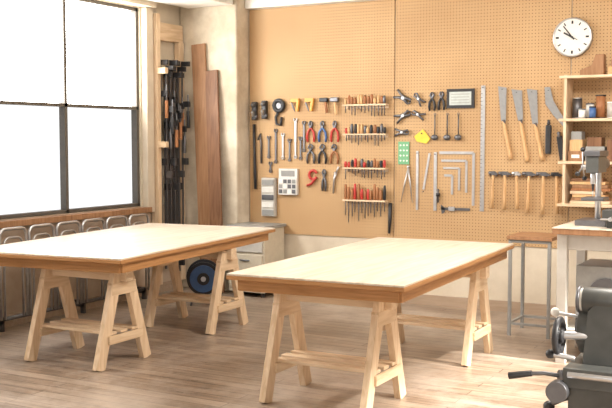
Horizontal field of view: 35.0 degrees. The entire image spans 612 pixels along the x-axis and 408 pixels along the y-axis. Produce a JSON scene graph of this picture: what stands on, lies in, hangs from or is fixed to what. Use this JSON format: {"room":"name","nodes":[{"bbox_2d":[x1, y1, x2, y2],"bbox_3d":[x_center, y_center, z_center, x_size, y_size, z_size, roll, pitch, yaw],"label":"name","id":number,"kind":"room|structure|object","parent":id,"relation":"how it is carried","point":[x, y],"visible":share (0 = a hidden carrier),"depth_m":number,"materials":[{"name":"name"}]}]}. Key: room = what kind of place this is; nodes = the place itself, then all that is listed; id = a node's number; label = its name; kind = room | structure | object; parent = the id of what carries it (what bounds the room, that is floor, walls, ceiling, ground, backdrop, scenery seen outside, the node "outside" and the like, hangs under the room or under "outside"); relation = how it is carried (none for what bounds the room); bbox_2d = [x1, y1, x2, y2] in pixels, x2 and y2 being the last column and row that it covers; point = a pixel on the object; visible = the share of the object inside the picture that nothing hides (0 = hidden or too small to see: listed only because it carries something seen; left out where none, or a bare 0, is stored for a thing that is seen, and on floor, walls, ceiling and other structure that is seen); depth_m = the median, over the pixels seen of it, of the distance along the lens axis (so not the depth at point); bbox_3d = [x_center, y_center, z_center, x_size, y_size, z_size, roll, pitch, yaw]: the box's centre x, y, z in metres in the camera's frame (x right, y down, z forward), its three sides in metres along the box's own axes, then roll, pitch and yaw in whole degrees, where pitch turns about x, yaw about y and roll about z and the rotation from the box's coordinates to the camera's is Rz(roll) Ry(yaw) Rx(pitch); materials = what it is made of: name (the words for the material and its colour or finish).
{"room":"woodworking shop","nodes":[
{"label":"woodworking shop","id":0,"kind":"room"},
{"bbox_2d":[0,0,181,315],"bbox_3d":[-4.025,-0.457,5.749,0.200,3.350,11.250,2,4,29],"label":"wall","id":1,"kind":"structure","parent":0,"point":[169,14],"depth_m":9.33,"materials":[{"name":"paint"}]},
{"bbox_2d":[0,0,139,218],"bbox_3d":[-2.880,-0.835,7.736,0.080,2.000,4.808,2,4,29],"label":"window","id":2,"kind":"structure","parent":1,"relation":"in","point":[69,78],"depth_m":8.96,"materials":[{"name":"glass"}]},
{"bbox_2d":[0,207,151,227],"bbox_3d":[-2.806,0.201,7.723,0.090,0.055,5.000,2,4,29],"label":"window sill","id":3,"kind":"structure","parent":1,"relation":"attached to","point":[118,212],"depth_m":8.86,"materials":[{"name":"brown wood"}]},
{"bbox_2d":[3,280,172,327],"bbox_3d":[-3.401,1.104,6.767,0.020,0.100,8.450,2,4,29],"label":"baseboard","id":4,"kind":"structure","parent":1,"relation":"attached to","point":[166,286],"depth_m":9.07,"materials":[{"name":"brown wood"}]},
{"bbox_2d":[106,0,156,7],"bbox_3d":[-2.776,-1.888,7.607,0.120,0.100,5.070,2,4,29],"label":"trim","id":5,"kind":"structure","parent":1,"relation":"attached to","point":[140,3],"depth_m":9.58,"materials":[{"name":"paint"}]},
{"bbox_2d":[141,7,154,211],"bbox_3d":[-1.607,-0.948,9.862,0.070,2.065,0.110,2,4,29],"label":"trim","id":6,"kind":"structure","parent":1,"relation":"attached to","point":[146,13],"depth_m":9.83,"materials":[{"name":"paint"}]},
{"bbox_2d":[152,13,185,284],"bbox_3d":[-1.392,-0.563,10.135,0.190,2.780,0.490,2,4,29],"label":"rack","id":7,"kind":"object","parent":1,"relation":"attached to","point":[165,32],"visible":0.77,"depth_m":9.96,"materials":[{"name":"brown wood"}]},
{"bbox_2d":[161,60,189,270],"bbox_3d":[-1.360,-0.387,10.122,0.151,2.210,0.342,2,4,29],"label":"clamp","id":8,"kind":"object","parent":7,"relation":"attached to","point":[175,128],"visible":0.81,"depth_m":10.09,"materials":[{"name":"metal"}]},
{"bbox_2d":[149,0,232,7],"bbox_3d":[-1.259,-2.093,9.630,0.570,0.140,1.090,2,4,29],"label":"ceiling beam","id":9,"kind":"structure","parent":0,"point":[180,3],"depth_m":9.86,"materials":[{"name":"white paint"}]},
{"bbox_2d":[180,0,248,291],"bbox_3d":[-0.972,-0.761,10.337,0.720,3.349,0.249,2,4,29],"label":"column","id":10,"kind":"structure","parent":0,"point":[224,30],"depth_m":10.14,"materials":[{"name":"paint"}]},
{"bbox_2d":[0,287,580,407],"bbox_3d":[-0.206,1.395,3.890,8.800,0.100,11.450,2,4,29],"label":"floor","id":11,"kind":"structure","parent":0,"point":[186,366],"depth_m":6.82,"materials":[{"name":"brown wood"}]},
{"bbox_2d":[0,213,149,331],"bbox_3d":[-2.116,0.576,8.923,0.153,0.868,2.080,2,4,29],"label":"radiator","id":12,"kind":"object","parent":11,"relation":"on","point":[80,288],"visible":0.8,"depth_m":8.59,"materials":[{"name":"metal"}]},
{"bbox_2d":[24,269,150,371],"bbox_3d":[-1.592,0.794,7.073,0.780,0.702,0.602,2,4,29],"label":"trestle","id":13,"kind":"object","parent":11,"relation":"on","point":[118,284],"visible":0.77,"depth_m":7.03,"materials":[{"name":"brown wood"}]},
{"bbox_2d":[0,223,274,272],"bbox_3d":[-1.379,0.330,7.931,1.344,0.110,2.504,2,4,23],"label":"tabletop","id":14,"kind":"object","parent":13,"relation":"on","point":[124,249],"visible":1,"depth_m":7.34,"materials":[{"name":"brown wood"}]},
{"bbox_2d":[144,248,247,334],"bbox_3d":[-0.945,0.710,8.335,0.780,0.702,0.602,2,4,29],"label":"trestle","id":15,"kind":"object","parent":11,"relation":"on","point":[226,259],"visible":0.79,"depth_m":8.28,"materials":[{"name":"brown wood"}]},
{"bbox_2d":[191,43,210,259],"bbox_3d":[-1.079,-0.383,10.197,0.105,2.600,0.353,-2,4,-31],"label":"plank","id":16,"kind":"object","parent":11,"relation":"on","point":[199,64],"visible":0.56,"depth_m":10.19,"materials":[{"name":"brown wood"}]},
{"bbox_2d":[186,259,215,305],"bbox_3d":[-0.997,0.761,9.443,0.340,0.431,0.241,0,4,-5],"label":"hose reel","id":17,"kind":"object","parent":11,"relation":"on","point":[200,274],"visible":0.69,"depth_m":9.35,"materials":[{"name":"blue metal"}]},
{"bbox_2d":[206,70,224,292],"bbox_3d":[-0.948,-0.236,10.102,0.116,2.319,0.339,-1,4,-20],"label":"plank","id":18,"kind":"object","parent":11,"relation":"on","point":[212,81],"visible":0.76,"depth_m":10.09,"materials":[{"name":"brown wood"}]},
{"bbox_2d":[226,222,285,297],"bbox_3d":[-0.515,0.572,10.020,0.470,0.729,0.453,2,4,29],"label":"base cabinet","id":19,"kind":"object","parent":11,"relation":"on","point":[271,250],"visible":0.31,"depth_m":9.85,"materials":[{"name":"beige wood"}]},
{"bbox_2d":[259,293,405,407],"bbox_3d":[0.170,0.868,5.952,0.810,0.702,0.602,2,4,29],"label":"trestle","id":20,"kind":"object","parent":11,"relation":"on","point":[383,313],"visible":0.77,"depth_m":5.91,"materials":[{"name":"brown wood"}]},
{"bbox_2d":[382,266,492,366],"bbox_3d":[0.939,0.783,7.238,0.860,0.702,0.602,2,4,29],"label":"trestle","id":21,"kind":"object","parent":11,"relation":"on","point":[478,279],"visible":0.52,"depth_m":7.09,"materials":[{"name":"brown wood"}]},
{"bbox_2d":[226,237,513,302],"bbox_3d":[0.564,0.415,6.653,1.134,0.110,2.424,2,4,26],"label":"tabletop","id":22,"kind":"object","parent":21,"relation":"on","point":[378,269],"visible":1,"depth_m":6.08,"materials":[{"name":"brown wood"}]},
{"bbox_2d":[507,231,556,338],"bbox_3d":[1.894,0.661,8.008,0.370,0.820,0.420,2,4,29],"label":"stool","id":23,"kind":"object","parent":11,"relation":"on","point":[521,237],"visible":0.72,"depth_m":7.90,"materials":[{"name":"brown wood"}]},
{"bbox_2d":[508,286,611,407],"bbox_3d":[1.510,0.842,4.546,1.053,0.918,0.510,2,4,29],"label":"lathe","id":24,"kind":"object","parent":11,"relation":"on","point":[586,381],"visible":1,"depth_m":4.50,"materials":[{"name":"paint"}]},
{"bbox_2d":[552,221,611,363],"bbox_3d":[2.478,0.652,6.939,1.260,0.980,0.760,2,4,29],"label":"bench","id":25,"kind":"object","parent":11,"relation":"on","point":[582,239],"visible":0.48,"depth_m":6.90,"materials":[{"name":"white wood"}]},
{"bbox_2d":[575,147,609,226],"bbox_3d":[2.128,-0.134,7.101,0.220,0.566,0.470,2,4,29],"label":"press","id":26,"kind":"object","parent":25,"relation":"on","point":[597,162],"visible":0.98,"depth_m":6.99,"materials":[{"name":"metal"}]},
{"bbox_2d":[600,209,611,227],"bbox_3d":[2.161,0.104,6.802,0.140,0.130,0.290,2,4,29],"label":"bench vise","id":27,"kind":"object","parent":25,"relation":"on","point":[607,213],"visible":1,"depth_m":6.75,"materials":[{"name":"paint"}]},
{"bbox_2d":[248,0,611,306],"bbox_3d":[2.496,-0.653,8.699,8.800,3.350,0.200,2,4,29],"label":"wall","id":28,"kind":"structure","parent":0,"point":[535,287],"depth_m":9.00,"materials":[{"name":"paint"}]},
{"bbox_2d":[251,102,257,119],"bbox_3d":[-0.543,-0.975,10.159,0.070,0.190,0.087,2,4,29],"label":"plane","id":29,"kind":"object","parent":28,"relation":"attached to","point":[254,105],"visible":1,"depth_m":10.15,"materials":[{"name":"black metal"}]},
{"bbox_2d":[253,124,256,188],"bbox_3d":[-0.540,-0.498,10.222,0.043,0.681,0.035,0,4,6],"label":"long rasp","id":30,"kind":"object","parent":28,"relation":"hanging from","point":[254,125],"visible":1,"depth_m":10.21,"materials":[{"name":"black metal"}]},
{"bbox_2d":[257,133,261,162],"bbox_3d":[-0.487,-0.585,10.193,0.058,0.316,0.020,2,4,29],"label":"bar","id":31,"kind":"object","parent":28,"relation":"hanging from","point":[259,136],"visible":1,"depth_m":10.18,"materials":[{"name":"metal"}]},
{"bbox_2d":[261,101,267,118],"bbox_3d":[-0.437,-0.982,10.101,0.070,0.190,0.087,2,4,29],"label":"plane","id":32,"kind":"object","parent":28,"relation":"attached to","point":[264,104],"visible":1,"depth_m":10.09,"materials":[{"name":"black metal"}]},
{"bbox_2d":[261,178,276,215],"bbox_3d":[-0.389,-0.073,10.155,0.160,0.400,0.059,2,4,29],"label":"switch panel","id":33,"kind":"object","parent":28,"relation":"attached to","point":[268,185],"visible":1,"depth_m":10.13,"materials":[{"name":"grey plastic"}]},
{"bbox_2d":[267,136,270,158],"bbox_3d":[-0.389,-0.595,10.142,0.050,0.241,0.016,2,4,29],"label":"spanner","id":34,"kind":"object","parent":28,"relation":"attached to","point":[269,138],"visible":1,"depth_m":10.14,"materials":[{"name":"metal"}]},
{"bbox_2d":[274,129,277,162],"bbox_3d":[-0.315,-0.603,10.101,0.050,0.361,0.016,2,4,29],"label":"spanner","id":35,"kind":"object","parent":28,"relation":"attached to","point":[276,131],"visible":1,"depth_m":10.10,"materials":[{"name":"metal"}]},
{"bbox_2d":[272,98,284,125],"bbox_3d":[-0.281,-0.952,10.045,0.154,0.286,0.047,2,4,29],"label":"reel","id":36,"kind":"object","parent":28,"relation":"attached to","point":[279,107],"visible":1,"depth_m":10.03,"materials":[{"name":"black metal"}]},
{"bbox_2d":[281,133,284,159],"bbox_3d":[-0.240,-0.600,10.060,0.050,0.281,0.016,2,4,29],"label":"spanner","id":37,"kind":"object","parent":28,"relation":"attached to","point":[283,135],"visible":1,"depth_m":10.05,"materials":[{"name":"metal"}]},
{"bbox_2d":[278,168,297,194],"bbox_3d":[-0.184,-0.231,10.040,0.220,0.270,0.045,2,4,29],"label":"switch panel","id":38,"kind":"object","parent":28,"relation":"attached to","point":[288,178],"visible":1,"depth_m":10.03,"materials":[{"name":"plastic"}]},
{"bbox_2d":[290,98,299,110],"bbox_3d":[-0.111,-1.015,9.947,0.102,0.133,0.035,2,4,29],"label":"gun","id":39,"kind":"object","parent":28,"relation":"attached to","point":[297,100],"visible":1,"depth_m":9.93,"materials":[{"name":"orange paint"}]},
{"bbox_2d":[293,118,297,158],"bbox_3d":[-0.109,-0.675,9.983,0.050,0.421,0.016,2,4,29],"label":"spanner","id":40,"kind":"object","parent":28,"relation":"attached to","point":[294,118],"visible":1,"depth_m":9.98,"materials":[{"name":"metal"}]},
{"bbox_2d":[302,121,305,151],"bbox_3d":[-0.021,-0.692,9.933,0.050,0.321,0.016,2,4,29],"label":"spanner","id":41,"kind":"object","parent":28,"relation":"attached to","point":[303,149],"visible":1,"depth_m":9.93,"materials":[{"name":"metal"}]},
{"bbox_2d":[245,0,371,9],"bbox_3d":[2.704,-1.971,8.325,7.560,0.110,0.099,2,4,29],"label":"trim","id":42,"kind":"structure","parent":28,"relation":"attached to","point":[249,4],"depth_m":9.88,"materials":[{"name":"white paint"}]},
{"bbox_2d":[304,98,313,110],"bbox_3d":[0.034,-1.010,9.867,0.102,0.133,0.035,2,4,29],"label":"gun","id":43,"kind":"object","parent":28,"relation":"attached to","point":[311,100],"visible":1,"depth_m":9.85,"materials":[{"name":"orange paint"}]},
{"bbox_2d":[306,121,314,141],"bbox_3d":[0.048,-0.740,9.889,0.110,0.218,0.030,2,4,29],"label":"pliers","id":44,"kind":"object","parent":28,"relation":"hanging from","point":[311,122],"visible":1,"depth_m":9.88,"materials":[{"name":"red paint"}]},
{"bbox_2d":[306,144,314,163],"bbox_3d":[0.048,-0.513,9.904,0.110,0.205,0.030,2,4,29],"label":"nippers","id":45,"kind":"object","parent":28,"relation":"hanging from","point":[308,147],"visible":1,"depth_m":9.89,"materials":[{"name":"metal"}]},
{"bbox_2d":[306,169,317,186],"bbox_3d":[0.063,-0.266,9.906,0.130,0.181,0.028,2,4,29],"label":"cutter","id":46,"kind":"object","parent":28,"relation":"attached to","point":[311,170],"visible":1,"depth_m":9.90,"materials":[{"name":"red paint"}]},
{"bbox_2d":[249,0,394,237],"bbox_3d":[0.135,-0.843,9.860,1.658,2.335,0.011,2,4,29],"label":"pegboard","id":47,"kind":"object","parent":28,"relation":"attached to","point":[341,50],"depth_m":9.82,"materials":[{"name":"beige wood"}]},
{"bbox_2d":[317,121,326,141],"bbox_3d":[0.166,-0.736,9.824,0.110,0.218,0.030,2,4,29],"label":"pliers","id":48,"kind":"object","parent":28,"relation":"hanging from","point":[321,125],"visible":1,"depth_m":9.81,"materials":[{"name":"blue paint"}]},
{"bbox_2d":[317,144,326,163],"bbox_3d":[0.166,-0.509,9.839,0.110,0.205,0.030,2,4,29],"label":"nippers","id":49,"kind":"object","parent":28,"relation":"hanging from","point":[320,147],"visible":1,"depth_m":9.82,"materials":[{"name":"black metal"}]},
{"bbox_2d":[319,98,327,112],"bbox_3d":[0.180,-0.995,9.788,0.093,0.151,0.040,2,4,29],"label":"mallet","id":50,"kind":"object","parent":28,"relation":"attached to","point":[325,100],"visible":1,"depth_m":9.77,"materials":[{"name":"brown wood"}]},
{"bbox_2d":[321,169,326,190],"bbox_3d":[0.184,-0.244,9.847,0.066,0.223,0.030,2,4,29],"label":"pliers","id":51,"kind":"object","parent":28,"relation":"attached to","point":[324,181],"visible":1,"depth_m":9.84,"materials":[{"name":"metal"}]},
{"bbox_2d":[329,144,338,163],"bbox_3d":[0.285,-0.505,9.775,0.110,0.205,0.030,2,4,29],"label":"nippers","id":52,"kind":"object","parent":28,"relation":"hanging from","point":[332,148],"visible":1,"depth_m":9.76,"materials":[{"name":"brown wood"}]},
{"bbox_2d":[330,97,338,114],"bbox_3d":[0.286,-0.982,9.725,0.090,0.174,0.045,2,4,29],"label":"mallet","id":53,"kind":"object","parent":28,"relation":"attached to","point":[334,100],"visible":1,"depth_m":9.71,"materials":[{"name":"metal"}]},
{"bbox_2d":[330,120,339,141],"bbox_3d":[0.289,-0.731,9.757,0.110,0.218,0.030,2,4,29],"label":"pliers","id":54,"kind":"object","parent":28,"relation":"hanging from","point":[335,122],"visible":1,"depth_m":9.74,"materials":[{"name":"red paint"}]},
{"bbox_2d":[332,166,338,192],"bbox_3d":[0.302,-0.245,9.782,0.074,0.275,0.038,1,4,10],"label":"wrench","id":55,"kind":"object","parent":28,"relation":"attached to","point":[335,173],"visible":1,"depth_m":9.78,"materials":[{"name":"metal"}]},
{"bbox_2d":[342,184,387,221],"bbox_3d":[0.585,-0.006,9.617,0.470,0.390,0.074,2,4,29],"label":"rack","id":56,"kind":"object","parent":28,"relation":"attached to","point":[377,196],"visible":1,"depth_m":9.61,"materials":[{"name":"brown wood"}]},
{"bbox_2d":[342,158,387,178],"bbox_3d":[0.585,-0.348,9.594,0.470,0.209,0.074,2,4,29],"label":"rack","id":57,"kind":"object","parent":28,"relation":"attached to","point":[355,165],"visible":1,"depth_m":9.58,"materials":[{"name":"brown wood"}]},
{"bbox_2d":[342,94,388,116],"bbox_3d":[0.585,-0.970,9.553,0.470,0.218,0.074,2,4,29],"label":"rack","id":58,"kind":"object","parent":28,"relation":"attached to","point":[360,100],"visible":1,"depth_m":9.53,"materials":[{"name":"brown wood"}]},
{"bbox_2d":[342,124,388,145],"bbox_3d":[0.585,-0.682,9.572,0.470,0.220,0.074,2,4,29],"label":"rack","id":59,"kind":"object","parent":28,"relation":"attached to","point":[358,128],"visible":1,"depth_m":9.56,"materials":[{"name":"brown wood"}]},
{"bbox_2d":[388,203,391,233],"bbox_3d":[0.825,0.140,9.515,0.040,0.301,0.037,0,4,6],"label":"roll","id":60,"kind":"object","parent":28,"relation":"attached to","point":[389,204],"visible":1,"depth_m":9.50,"materials":[{"name":"black metal"}]},
{"bbox_2d":[394,128,408,136],"bbox_3d":[0.929,-0.695,9.403,0.157,0.088,0.040,2,4,29],"label":"clamp","id":61,"kind":"object","parent":28,"relation":"attached to","point":[401,132],"visible":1,"depth_m":9.39,"materials":[{"name":"metal"}]},
{"bbox_2d":[393,89,410,104],"bbox_3d":[0.931,-1.036,9.379,0.185,0.157,0.040,2,4,29],"label":"clamp","id":62,"kind":"object","parent":28,"relation":"attached to","point":[402,97],"visible":1,"depth_m":9.36,"materials":[{"name":"metal"}]},
{"bbox_2d":[394,110,410,123],"bbox_3d":[0.934,-0.844,9.390,0.179,0.140,0.040,2,4,29],"label":"clamp","id":63,"kind":"object","parent":28,"relation":"attached to","point":[403,115],"visible":1,"depth_m":9.37,"materials":[{"name":"metal"}]},
{"bbox_2d":[398,142,408,163],"bbox_3d":[0.949,-0.495,9.421,0.115,0.220,0.008,2,4,29],"label":"gauge","id":64,"kind":"object","parent":28,"relation":"attached to","point":[403,147],"visible":1,"depth_m":9.42,"materials":[{"name":"green plastic"}]},
{"bbox_2d":[401,165,412,202],"bbox_3d":[0.978,-0.195,9.415,0.126,0.362,0.032,2,4,29],"label":"divider","id":65,"kind":"object","parent":28,"relation":"attached to","point":[408,166],"visible":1,"depth_m":9.39,"materials":[{"name":"metal"}]},
{"bbox_2d":[416,151,418,209],"bbox_3d":[1.070,-0.226,9.362,0.024,0.570,0.030,2,4,29],"label":"straight edge","id":66,"kind":"object","parent":28,"relation":"attached to","point":[417,152],"visible":1,"depth_m":9.37,"materials":[{"name":"metal"}]},
{"bbox_2d":[412,110,425,120],"bbox_3d":[1.081,-0.850,9.309,0.147,0.106,0.040,2,4,29],"label":"clamp","id":67,"kind":"object","parent":28,"relation":"attached to","point":[417,114],"visible":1,"depth_m":9.30,"materials":[{"name":"metal"}]},
{"bbox_2d":[413,93,425,106],"bbox_3d":[1.089,-0.998,9.295,0.130,0.137,0.040,2,4,29],"label":"clamp","id":68,"kind":"object","parent":28,"relation":"attached to","point":[417,97],"visible":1,"depth_m":9.29,"materials":[{"name":"metal"}]},
{"bbox_2d":[414,129,430,143],"bbox_3d":[1.115,-0.648,9.312,0.168,0.139,0.025,2,4,29],"label":"square","id":69,"kind":"object","parent":28,"relation":"attached to","point":[422,136],"visible":1,"depth_m":9.31,"materials":[{"name":"yellow paint"}]},
{"bbox_2d":[422,153,430,191],"bbox_3d":[1.153,-0.302,9.312,0.080,0.376,0.030,2,4,29],"label":"straight edge","id":70,"kind":"object","parent":28,"relation":"attached to","point":[428,159],"visible":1,"depth_m":9.32,"materials":[{"name":"metal"}]},
{"bbox_2d":[428,92,435,110],"bbox_3d":[1.201,-0.978,9.240,0.082,0.178,0.030,2,4,29],"label":"pliers","id":71,"kind":"object","parent":28,"relation":"hanging from","point":[431,93],"visible":1,"depth_m":9.23,"materials":[{"name":"black metal"}]},
{"bbox_2d":[431,113,437,139],"bbox_3d":[1.224,-0.736,9.236,0.072,0.262,0.043,2,4,29],"label":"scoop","id":72,"kind":"object","parent":28,"relation":"hanging from","point":[433,137],"visible":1,"depth_m":9.23,"materials":[{"name":"metal"}]},
{"bbox_2d":[433,152,436,210],"bbox_3d":[1.232,-0.215,9.274,0.030,0.560,0.030,2,4,29],"label":"straight edge","id":73,"kind":"object","parent":28,"relation":"attached to","point":[435,153],"visible":1,"depth_m":9.28,"materials":[{"name":"metal"}]},
{"bbox_2d":[437,91,444,109],"bbox_3d":[1.285,-0.980,9.194,0.082,0.178,0.030,2,4,29],"label":"pliers","id":74,"kind":"object","parent":28,"relation":"hanging from","point":[440,95],"visible":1,"depth_m":9.18,"materials":[{"name":"black metal"}]},
{"bbox_2d":[443,113,450,139],"bbox_3d":[1.334,-0.732,9.176,0.072,0.262,0.043,2,4,29],"label":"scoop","id":75,"kind":"object","parent":28,"relation":"attached to","point":[446,137],"visible":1,"depth_m":9.17,"materials":[{"name":"metal"}]},
{"bbox_2d":[441,205,469,213],"bbox_3d":[1.413,0.056,9.197,0.290,0.090,0.015,2,4,29],"label":"caliper","id":76,"kind":"object","parent":28,"relation":"attached to","point":[443,209],"visible":1,"depth_m":9.20,"materials":[{"name":"metal"}]},
{"bbox_2d":[439,151,474,205],"bbox_3d":[1.426,-0.243,9.176,0.353,0.508,0.005,2,4,29],"label":"squares","id":77,"kind":"object","parent":28,"relation":"attached to","point":[440,152],"visible":1,"depth_m":9.14,"materials":[{"name":"metal"}]},
{"bbox_2d":[454,113,461,139],"bbox_3d":[1.430,-0.728,9.123,0.072,0.262,0.043,2,4,29],"label":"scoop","id":78,"kind":"object","parent":28,"relation":"attached to","point":[457,137],"visible":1,"depth_m":9.12,"materials":[{"name":"metal"}]},
{"bbox_2d":[447,88,474,107],"bbox_3d":[1.451,-0.990,9.102,0.270,0.180,0.029,2,4,29],"label":"picture frame","id":79,"kind":"object","parent":28,"relation":"attached to","point":[456,98],"visible":1,"depth_m":9.09,"materials":[{"name":"black metal"}]},
{"bbox_2d":[480,86,484,210],"bbox_3d":[1.640,-0.515,9.030,0.040,1.170,0.030,2,4,29],"label":"ruler","id":80,"kind":"object","parent":28,"relation":"hanging from","point":[482,141],"visible":1,"depth_m":9.04,"materials":[{"name":"silver metal"}]},
{"bbox_2d":[394,0,571,247],"bbox_3d":[1.611,-0.789,9.054,1.687,2.335,0.011,2,4,29],"label":"pegboard","id":81,"kind":"object","parent":28,"relation":"attached to","point":[442,45],"depth_m":9.05,"materials":[{"name":"beige wood"}]},
{"bbox_2d":[403,294,574,317],"bbox_3d":[2.721,0.985,8.552,7.560,0.100,0.029,2,4,29],"label":"baseboard","id":82,"kind":"structure","parent":28,"relation":"attached to","point":[424,299],"depth_m":9.08,"materials":[{"name":"brown wood"}]},
{"bbox_2d":[488,171,497,207],"bbox_3d":[1.737,-0.132,8.991,0.086,0.342,0.050,2,4,29],"label":"hammer","id":83,"kind":"object","parent":28,"relation":"attached to","point":[491,173],"visible":1,"depth_m":8.98,"materials":[{"name":"brown wood"}]},
{"bbox_2d":[498,171,511,209],"bbox_3d":[1.834,-0.124,8.938,0.119,0.352,0.050,2,4,29],"label":"hammer","id":84,"kind":"object","parent":28,"relation":"attached to","point":[503,173],"visible":1,"depth_m":8.92,"materials":[{"name":"brown wood"}]},
{"bbox_2d":[498,86,512,159],"bbox_3d":[1.831,-0.745,8.909,0.147,0.674,0.041,2,4,29],"label":"saw","id":85,"kind":"object","parent":28,"relation":"attached to","point":[502,90],"visible":1,"depth_m":8.90,"materials":[{"name":"metal"}]},
{"bbox_2d":[512,172,521,208],"bbox_3d":[1.930,-0.125,8.886,0.086,0.342,0.050,2,4,29],"label":"hammer","id":86,"kind":"object","parent":28,"relation":"attached to","point":[516,174],"visible":1,"depth_m":8.87,"materials":[{"name":"brown wood"}]},
{"bbox_2d":[511,89,528,161],"bbox_3d":[1.954,-0.716,8.844,0.178,0.663,0.041,2,4,29],"label":"saw","id":87,"kind":"object","parent":28,"relation":"attached to","point":[517,94],"visible":1,"depth_m":8.83,"materials":[{"name":"metal"}]},
{"bbox_2d":[522,172,535,212],"bbox_3d":[2.032,-0.106,8.831,0.130,0.372,0.050,2,4,29],"label":"hammer","id":88,"kind":"object","parent":28,"relation":"attached to","point":[525,174],"visible":1,"depth_m":8.82,"materials":[{"name":"brown wood"}]},
{"bbox_2d":[527,89,544,160],"bbox_3d":[2.078,-0.716,8.775,0.175,0.654,0.041,2,4,29],"label":"saw","id":89,"kind":"object","parent":28,"relation":"attached to","point":[532,94],"visible":1,"depth_m":8.77,"materials":[{"name":"metal"}]},
{"bbox_2d":[536,172,550,213],"bbox_3d":[2.146,-0.097,8.769,0.130,0.382,0.050,2,4,29],"label":"hammer","id":90,"kind":"object","parent":28,"relation":"attached to","point":[543,174],"visible":1,"depth_m":8.76,"materials":[{"name":"brown wood"}]},
{"bbox_2d":[545,120,551,153],"bbox_3d":[2.179,-0.604,8.717,0.050,0.310,0.040,2,4,29],"label":"file","id":91,"kind":"object","parent":28,"relation":"attached to","point":[548,132],"visible":1,"depth_m":8.70,"materials":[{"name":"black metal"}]},
{"bbox_2d":[545,87,562,125],"bbox_3d":[2.245,-0.842,8.677,0.230,0.410,0.030,2,4,29],"label":"saw","id":92,"kind":"object","parent":28,"relation":"attached to","point":[549,102],"visible":0.86,"depth_m":8.69,"materials":[{"name":"metal"}]},
{"bbox_2d":[551,172,561,213],"bbox_3d":[2.251,-0.098,8.711,0.097,0.372,0.050,2,4,29],"label":"hammer","id":93,"kind":"object","parent":28,"relation":"attached to","point":[556,174],"visible":0.98,"depth_m":8.70,"materials":[{"name":"brown wood"}]},
{"bbox_2d":[556,132,562,159],"bbox_3d":[2.280,-0.520,8.673,0.082,0.254,0.030,2,4,29],"label":"file","id":94,"kind":"object","parent":28,"relation":"attached to","point":[559,137],"visible":0.88,"depth_m":8.67,"materials":[{"name":"black metal"}]},
{"bbox_2d":[553,17,592,56],"bbox_3d":[2.354,-1.471,8.563,0.346,0.346,0.052,2,4,29],"label":"wall clock","id":95,"kind":"object","parent":28,"relation":"attached to","point":[572,37],"visible":1,"depth_m":8.54,"materials":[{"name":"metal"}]},
{"bbox_2d":[557,74,611,207],"bbox_3d":[2.652,-0.543,8.345,0.900,1.142,0.257,2,4,29],"label":"wall shelf unit","id":96,"kind":"object","parent":28,"relation":"attached to","point":[567,120],"visible":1,"depth_m":8.44,"materials":[{"name":"brown wood"}]},
{"bbox_2d":[568,131,586,160],"bbox_3d":[2.379,-0.505,8.485,0.130,0.257,0.185,2,4,29],"label":"box","id":97,"kind":"object","parent":96,"relation":"on","point":[577,141],"visible":0.88,"depth_m":8.42,"materials":[{"name":"brown wood"}]},
{"bbox_2d":[572,97,582,117],"bbox_3d":[2.372,-0.838,8.481,0.090,0.182,0.090,2,4,29],"label":"tin","id":98,"kind":"object","parent":96,"relation":"on","point":[576,102],"visible":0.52,"depth_m":8.45,"materials":[{"name":"metal"}]},
{"bbox_2d":[578,109,585,117],"bbox_3d":[2.386,-0.781,8.385,0.066,0.082,0.066,2,4,29],"label":"glass jar","id":99,"kind":"object","parent":96,"relation":"on","point":[581,112],"visible":1,"depth_m":8.36,"materials":[{"name":"white paint"}]},
{"bbox_2d":[586,103,594,117],"bbox_3d":[2.468,-0.809,8.430,0.076,0.132,0.076,2,4,29],"label":"glass jar","id":100,"kind":"object","parent":96,"relation":"on","point":[587,104],"visible":0.5,"depth_m":8.40,"materials":[{"name":"glass"}]},
{"bbox_2d":[570,178,611,204],"bbox_3d":[2.487,-0.114,8.448,0.340,0.221,0.150,2,4,29],"label":"wood","id":101,"kind":"object","parent":96,"relation":"on","point":[581,188],"visible":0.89,"depth_m":8.41,"materials":[{"name":"brown wood"}]},
{"bbox_2d":[589,106,595,117],"bbox_3d":[2.465,-0.788,8.341,0.062,0.102,0.062,2,4,29],"label":"glue bottle","id":102,"kind":"object","parent":96,"relation":"on","point":[592,109],"visible":1,"depth_m":8.32,"materials":[{"name":"blue paint"}]},
{"bbox_2d":[580,54,605,74],"bbox_3d":[2.481,-1.200,8.385,0.200,0.177,0.100,2,4,29],"label":"scrap","id":103,"kind":"object","parent":96,"relation":"on","point":[598,67],"depth_m":8.33,"materials":[{"name":"brown wood"}]},
{"bbox_2d":[585,137,606,160],"bbox_3d":[2.523,-0.475,8.407,0.160,0.207,0.185,2,4,29],"label":"box","id":104,"kind":"object","parent":96,"relation":"on","point":[593,143],"visible":0.45,"depth_m":8.35,"materials":[{"name":"brown cardboard"}]},
{"bbox_2d":[596,95,605,117],"bbox_3d":[2.547,-0.842,8.384,0.086,0.202,0.086,2,4,29],"label":"tin","id":105,"kind":"object","parent":96,"relation":"on","point":[600,99],"visible":0.84,"depth_m":8.35,"materials":[{"name":"brown metal"}]},
{"bbox_2d":[607,140,611,161],"bbox_3d":[2.690,-0.459,8.317,0.180,0.187,0.185,2,4,29],"label":"box","id":106,"kind":"object","parent":96,"relation":"on","point":[609,142],"visible":0.71,"depth_m":8.27,"materials":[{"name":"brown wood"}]},
{"bbox_2d":[607,102,611,117],"bbox_3d":[2.626,-0.809,8.343,0.076,0.142,0.076,2,4,29],"label":"glue bottle","id":107,"kind":"object","parent":96,"relation":"on","point":[609,104],"visible":0.97,"depth_m":8.32,"materials":[{"name":"white plastic"}]},
{"bbox_2d":[569,0,611,221],"bbox_3d":[3.718,-0.713,7.903,3.097,2.335,0.011,2,4,29],"label":"pegboard","id":108,"kind":"object","parent":28,"relation":"attached to","point":[597,13],"depth_m":8.52,"materials":[{"name":"beige wood"}]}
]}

